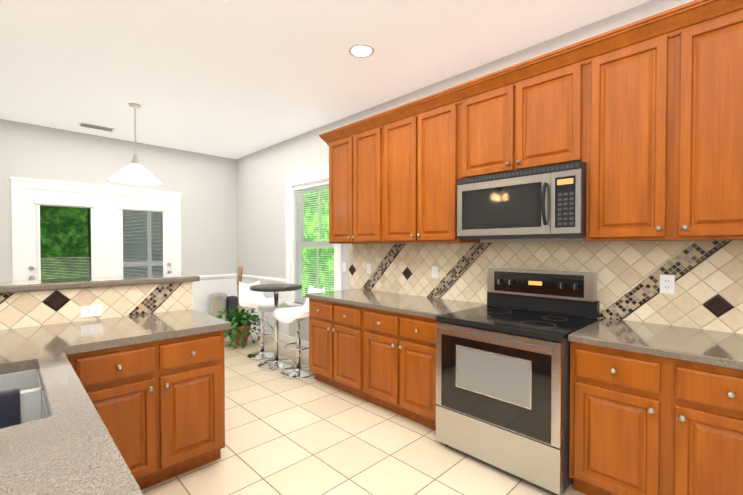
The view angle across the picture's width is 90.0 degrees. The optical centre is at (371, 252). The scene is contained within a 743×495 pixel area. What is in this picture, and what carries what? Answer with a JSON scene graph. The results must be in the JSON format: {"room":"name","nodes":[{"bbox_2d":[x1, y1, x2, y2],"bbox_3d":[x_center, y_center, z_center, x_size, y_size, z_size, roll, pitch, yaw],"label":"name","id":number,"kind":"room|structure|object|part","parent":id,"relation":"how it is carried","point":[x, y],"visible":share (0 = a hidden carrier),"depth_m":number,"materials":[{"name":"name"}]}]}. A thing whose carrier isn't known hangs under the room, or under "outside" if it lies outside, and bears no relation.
{"room":"kitchen","nodes":[
{"label":"kitchen","id":0,"kind":"room"},
{"bbox_2d":[80,305,101,317],"bbox_3d":[-1.862,0.389,2.471,0.115,0.072,0.008,-1,1,-45],"label":"outlet","id":1,"kind":"object","parent":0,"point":[91,311],"visible":1,"depth_m":2.47,"materials":[{"name":"white plastic"}]},
{"bbox_2d":[0,119,235,281],"bbox_3d":[-4.330,-0.155,4.883,5.520,2.970,0.160,-1,1,-45],"label":"wall","id":2,"kind":"structure","parent":0,"point":[204,185],"depth_m":5.63,"materials":[{"name":"paint"}]},
{"bbox_2d":[10,177,181,280],"bbox_3d":[-3.805,0.186,5.346,1.984,2.275,0.244,-1,1,-45],"label":"door frame","id":3,"kind":"structure","parent":2,"relation":"attached to","point":[107,205],"depth_m":5.24,"materials":[{"name":"white wood"}]},
{"bbox_2d":[192,278,235,314],"bbox_3d":[-2.757,0.826,6.330,0.900,0.747,0.004,-1,1,-45],"label":"trim","id":4,"kind":"structure","parent":2,"relation":"attached to","point":[202,290],"depth_m":6.30,"materials":[{"name":"white paint"}]},
{"bbox_2d":[200,274,234,279],"bbox_3d":[-2.760,0.420,6.305,0.870,0.070,0.028,-1,1,-45],"label":"trim","id":5,"kind":"structure","parent":2,"relation":"attached to","point":[204,277],"depth_m":6.39,"materials":[{"name":"white wood"}]},
{"bbox_2d":[0,0,650,158],"bbox_3d":[-1.186,-1.645,1.670,5.520,0.100,9.120,-1,1,-45],"label":"ceiling","id":6,"kind":"structure","parent":0,"point":[234,79],"depth_m":3.08,"materials":[{"name":"white paint"}]},
{"bbox_2d":[77,122,115,131],"bbox_3d":[-3.587,-1.636,4.850,0.380,0.008,0.200,-1,1,-45],"label":"ceiling vent","id":7,"kind":"object","parent":6,"relation":"in","point":[93,126],"visible":1,"depth_m":4.85,"materials":[{"name":"grey metal"}]},
{"bbox_2d":[107,103,162,185],"bbox_3d":[-2.610,-1.207,4.106,0.525,0.845,0.525,-1,1,-45],"label":"pendant light","id":8,"kind":"object","parent":6,"relation":"hanging from","point":[134,173],"visible":1,"depth_m":4.08,"materials":[{"name":"white glass"}]},
{"bbox_2d":[348,44,374,57],"bbox_3d":[-0.080,-1.610,2.971,0.210,0.006,0.210,-1,1,-45],"label":"recessed light","id":9,"kind":"object","parent":6,"relation":"in","point":[360,50],"visible":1,"depth_m":2.96,"materials":[{"name":"white glass"}]},
{"bbox_2d":[141,330,586,494],"bbox_3d":[-1.186,1.415,1.714,5.520,0.080,9.120,-1,1,-45],"label":"floor","id":10,"kind":"structure","parent":0,"point":[311,435],"depth_m":2.55,"materials":[{"name":"tile"}]},
{"bbox_2d":[68,353,75,368],"bbox_3d":[-1.949,0.936,1.920,0.573,0.872,0.704,-1,1,-45],"label":"base cabinet","id":11,"kind":"object","parent":10,"relation":"on","point":[73,358],"depth_m":1.87,"materials":[{"name":"cherry wood"},{"name":"granite"},{"name":"tile"}]},
{"bbox_2d":[0,353,143,494],"bbox_3d":[-1.007,0.494,0.888,0.575,0.042,1.670,-1,1,-45],"label":"countertop","id":12,"kind":"structure","parent":11,"relation":"on","point":[71,450],"depth_m":0.89,"materials":[{"name":"beige stone"}]},
{"bbox_2d":[0,365,47,428],"bbox_3d":[-1.356,0.592,1.176,0.480,0.187,0.770,-1,1,-45],"label":"sink","id":13,"kind":"object","parent":12,"relation":"in","point":[21,391],"depth_m":1.35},
{"bbox_2d":[0,273,199,292],"bbox_3d":[-2.465,0.217,2.104,2.750,0.046,0.385,-1,1,-45],"label":"countertop","id":14,"kind":"structure","parent":11,"relation":"on","point":[50,286],"depth_m":2.51,"materials":[{"name":"grey stone"}]},
{"bbox_2d":[0,309,230,368],"bbox_3d":[-2.063,0.483,1.657,2.690,0.042,0.909,-1,1,-45],"label":"countertop","id":15,"kind":"structure","parent":11,"relation":"on","point":[19,348],"depth_m":2.12,"materials":[{"name":"grey stone"}]},
{"bbox_2d":[209,293,226,331],"bbox_3d":[-2.572,0.995,6.250,0.284,0.631,0.307,-1,1,-45],"label":"trash can","id":16,"kind":"object","parent":10,"relation":"on","point":[218,301],"visible":0.58,"depth_m":6.14,"materials":[{"name":"beige plastic"}]},
{"bbox_2d":[227,296,237,320],"bbox_3d":[-2.423,1.028,6.456,0.200,0.560,0.200,-1,1,-45],"label":"trash can","id":17,"kind":"object","parent":10,"relation":"on","point":[232,302],"visible":0.46,"depth_m":6.37,"materials":[{"name":"grey plastic"}]},
{"bbox_2d":[216,266,272,348],"bbox_3d":[-1.884,0.792,5.354,0.827,1.183,0.740,-1,1,-45],"label":"plant","id":18,"kind":"object","parent":10,"relation":"on","point":[238,332],"visible":0.81,"depth_m":5.30,"materials":[{"name":"green plant"}]},
{"bbox_2d":[239,280,284,359],"bbox_3d":[-1.430,0.850,4.811,0.439,0.962,0.440,1,1,33],"label":"stool","id":19,"kind":"object","parent":10,"relation":"on","point":[258,301],"visible":0.92,"depth_m":4.78,"materials":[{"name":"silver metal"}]},
{"bbox_2d":[250,284,301,370],"bbox_3d":[-1.130,0.867,4.414,0.600,0.940,0.600,-1,1,-45],"label":"bar table","id":20,"kind":"object","parent":10,"relation":"on","point":[276,363],"visible":1,"depth_m":4.38,"materials":[{"name":"silver metal"}]},
{"bbox_2d":[274,285,324,378],"bbox_3d":[-0.795,0.859,4.151,0.438,0.962,0.440,-1,1,-40],"label":"stool","id":21,"kind":"object","parent":10,"relation":"on","point":[297,313],"visible":0.77,"depth_m":4.12,"materials":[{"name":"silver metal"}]},
{"bbox_2d":[306,244,357,396],"bbox_3d":[-0.171,0.625,3.871,0.709,1.440,0.975,-1,1,-45],"label":"base cabinet","id":22,"kind":"object","parent":10,"relation":"on","point":[333,315],"depth_m":3.60,"materials":[{"name":"brown wood"}]},
{"bbox_2d":[358,243,437,428],"bbox_3d":[0.466,0.634,3.224,0.709,1.440,0.841,-1,1,-45],"label":"base cabinet","id":23,"kind":"object","parent":10,"relation":"on","point":[396,300],"depth_m":3.16,"materials":[{"name":"brown wood"}]},
{"bbox_2d":[432,266,437,277],"bbox_3d":[0.606,0.189,3.559,0.011,0.115,0.072,-1,1,-45],"label":"light switch","id":24,"kind":"object","parent":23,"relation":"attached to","point":[434,271],"visible":1,"depth_m":3.55,"materials":[{"name":"white plastic"}]},
{"bbox_2d":[434,242,565,429],"bbox_3d":[1.057,0.642,2.624,0.709,1.440,0.903,-1,1,-45],"label":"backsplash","id":25,"kind":"structure","parent":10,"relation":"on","point":[461,283],"depth_m":3.20,"materials":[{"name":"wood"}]},
{"bbox_2d":[436,268,599,494],"bbox_3d":[0.999,0.750,2.569,0.813,1.225,0.827,-1,1,-45],"label":"range","id":26,"kind":"object","parent":10,"relation":"on","point":[502,387],"visible":1,"depth_m":2.33,"materials":[{"name":"grey metal"}]},
{"bbox_2d":[566,240,742,494],"bbox_3d":[1.658,0.651,2.014,0.709,1.440,0.870,-1,1,-45],"label":"base cabinet","id":27,"kind":"object","parent":10,"relation":"on","point":[656,391],"depth_m":1.95,"materials":[{"name":"brown wood"}]},
{"bbox_2d":[306,289,742,369],"bbox_3d":[0.916,0.465,2.755,0.716,0.038,3.853,-1,1,-45],"label":"countertop","id":28,"kind":"structure","parent":27,"relation":"on","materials":[{"name":"grey stone"}]},
{"bbox_2d":[660,275,674,293],"bbox_3d":[1.838,0.196,2.309,0.008,0.115,0.072,-1,1,-45],"label":"outlet","id":29,"kind":"object","parent":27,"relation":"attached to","point":[667,283],"visible":1,"depth_m":2.31,"materials":[{"name":"white plastic"}]},
{"bbox_2d":[236,0,697,341],"bbox_3d":[0.779,-0.136,3.515,0.160,2.970,8.960,-1,1,-45],"label":"wall","id":30,"kind":"structure","parent":0,"point":[261,213],"depth_m":5.38,"materials":[{"name":"paint"}]},
{"bbox_2d":[235,274,287,283],"bbox_3d":[-1.826,0.424,6.035,0.028,0.070,1.725,-1,1,-45],"label":"trim","id":31,"kind":"structure","parent":30,"relation":"attached to","point":[257,278],"depth_m":5.88,"materials":[{"name":"white wood"}]},
{"bbox_2d":[236,278,288,334],"bbox_3d":[-1.817,0.830,6.049,0.004,0.747,1.725,-1,1,-45],"label":"trim","id":32,"kind":"structure","parent":30,"relation":"attached to","point":[283,327],"depth_m":5.83,"materials":[{"name":"white paint"}]},
{"bbox_2d":[251,324,308,349],"bbox_3d":[-1.349,1.265,5.573,0.015,0.110,3.070,-1,1,-45],"label":"baseboard","id":33,"kind":"structure","parent":30,"relation":"attached to","point":[286,338],"depth_m":5.46,"materials":[{"name":"white wood"}]},
{"bbox_2d":[285,164,341,306],"bbox_3d":[-0.762,-0.137,5.043,0.213,1.970,1.300,-1,1,-45],"label":"window","id":34,"kind":"structure","parent":30,"relation":"in","point":[311,176],"depth_m":5.34,"materials":[{"name":"white wood"}]},
{"bbox_2d":[294,180,333,302],"bbox_3d":[-0.772,-0.110,5.034,0.044,1.644,0.936,-1,1,-45],"label":"window blinds","id":35,"kind":"object","parent":34,"relation":"attached to","point":[313,185],"visible":0.65,"depth_m":5.07,"materials":[{"name":"white plastic"}]},
{"bbox_3d":[-0.721,-0.111,5.084,0.072,1.645,0.940,-1,1,-45],"label":"window sash","id":36,"kind":"part","parent":34,"relation":"part of","materials":[{"name":"white wood"}]},
{"bbox_2d":[342,262,345,271],"bbox_3d":[-0.334,0.175,4.529,0.011,0.115,0.072,-1,1,-45],"label":"light switch","id":37,"kind":"object","parent":30,"relation":"attached to","point":[343,266],"visible":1,"depth_m":4.53,"materials":[{"name":"white plastic"}]},
{"bbox_2d":[327,124,378,243],"bbox_3d":[-0.075,-0.673,4.006,0.350,1.150,0.850,-1,1,-45],"label":"upper cabinet","id":38,"kind":"object","parent":30,"relation":"attached to","point":[353,156],"depth_m":3.86,"materials":[{"name":"brown wood"}]},
{"bbox_2d":[367,263,370,273],"bbox_3d":[-0.030,0.179,4.204,0.011,0.115,0.072,-1,1,-45],"label":"light switch","id":39,"kind":"object","parent":30,"relation":"attached to","point":[369,268],"visible":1,"depth_m":4.20,"materials":[{"name":"white plastic"}]},
{"bbox_2d":[379,96,479,243],"bbox_3d":[0.521,-0.664,3.401,0.350,1.150,0.850,-1,1,-45],"label":"upper cabinet","id":40,"kind":"object","parent":30,"relation":"attached to","point":[419,149],"depth_m":3.25,"materials":[{"name":"brown wood"}]},
{"bbox_2d":[459,52,586,178],"bbox_3d":[1.141,-0.903,2.769,0.350,0.655,0.915,-1,1,-45],"label":"upper cabinet","id":41,"kind":"object","parent":30,"relation":"attached to","point":[538,118],"depth_m":2.58,"materials":[{"name":"brown wood"}]},
{"bbox_2d":[457,161,585,239],"bbox_3d":[1.105,-0.338,2.725,0.469,0.467,0.879,-1,1,-45],"label":"microwave","id":42,"kind":"object","parent":41,"relation":"attached to","point":[546,202],"visible":0.96,"depth_m":2.53,"materials":[{"name":"grey metal"}]},
{"bbox_2d":[586,0,742,240],"bbox_3d":[1.765,-0.646,2.138,0.350,1.150,0.865,-1,1,-45],"label":"upper cabinet","id":43,"kind":"object","parent":30,"relation":"attached to","point":[642,119],"depth_m":2.04,"materials":[{"name":"brown wood"}]},
{"label":"outside","id":44,"kind":"structure","parent":0,"visible":0},
{"bbox_2d":[40,189,333,296],"bbox_3d":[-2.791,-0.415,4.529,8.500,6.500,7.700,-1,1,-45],"label":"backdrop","id":45,"kind":"structure","parent":44,"point":[65,233],"depth_m":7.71,"materials":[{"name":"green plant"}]}
]}

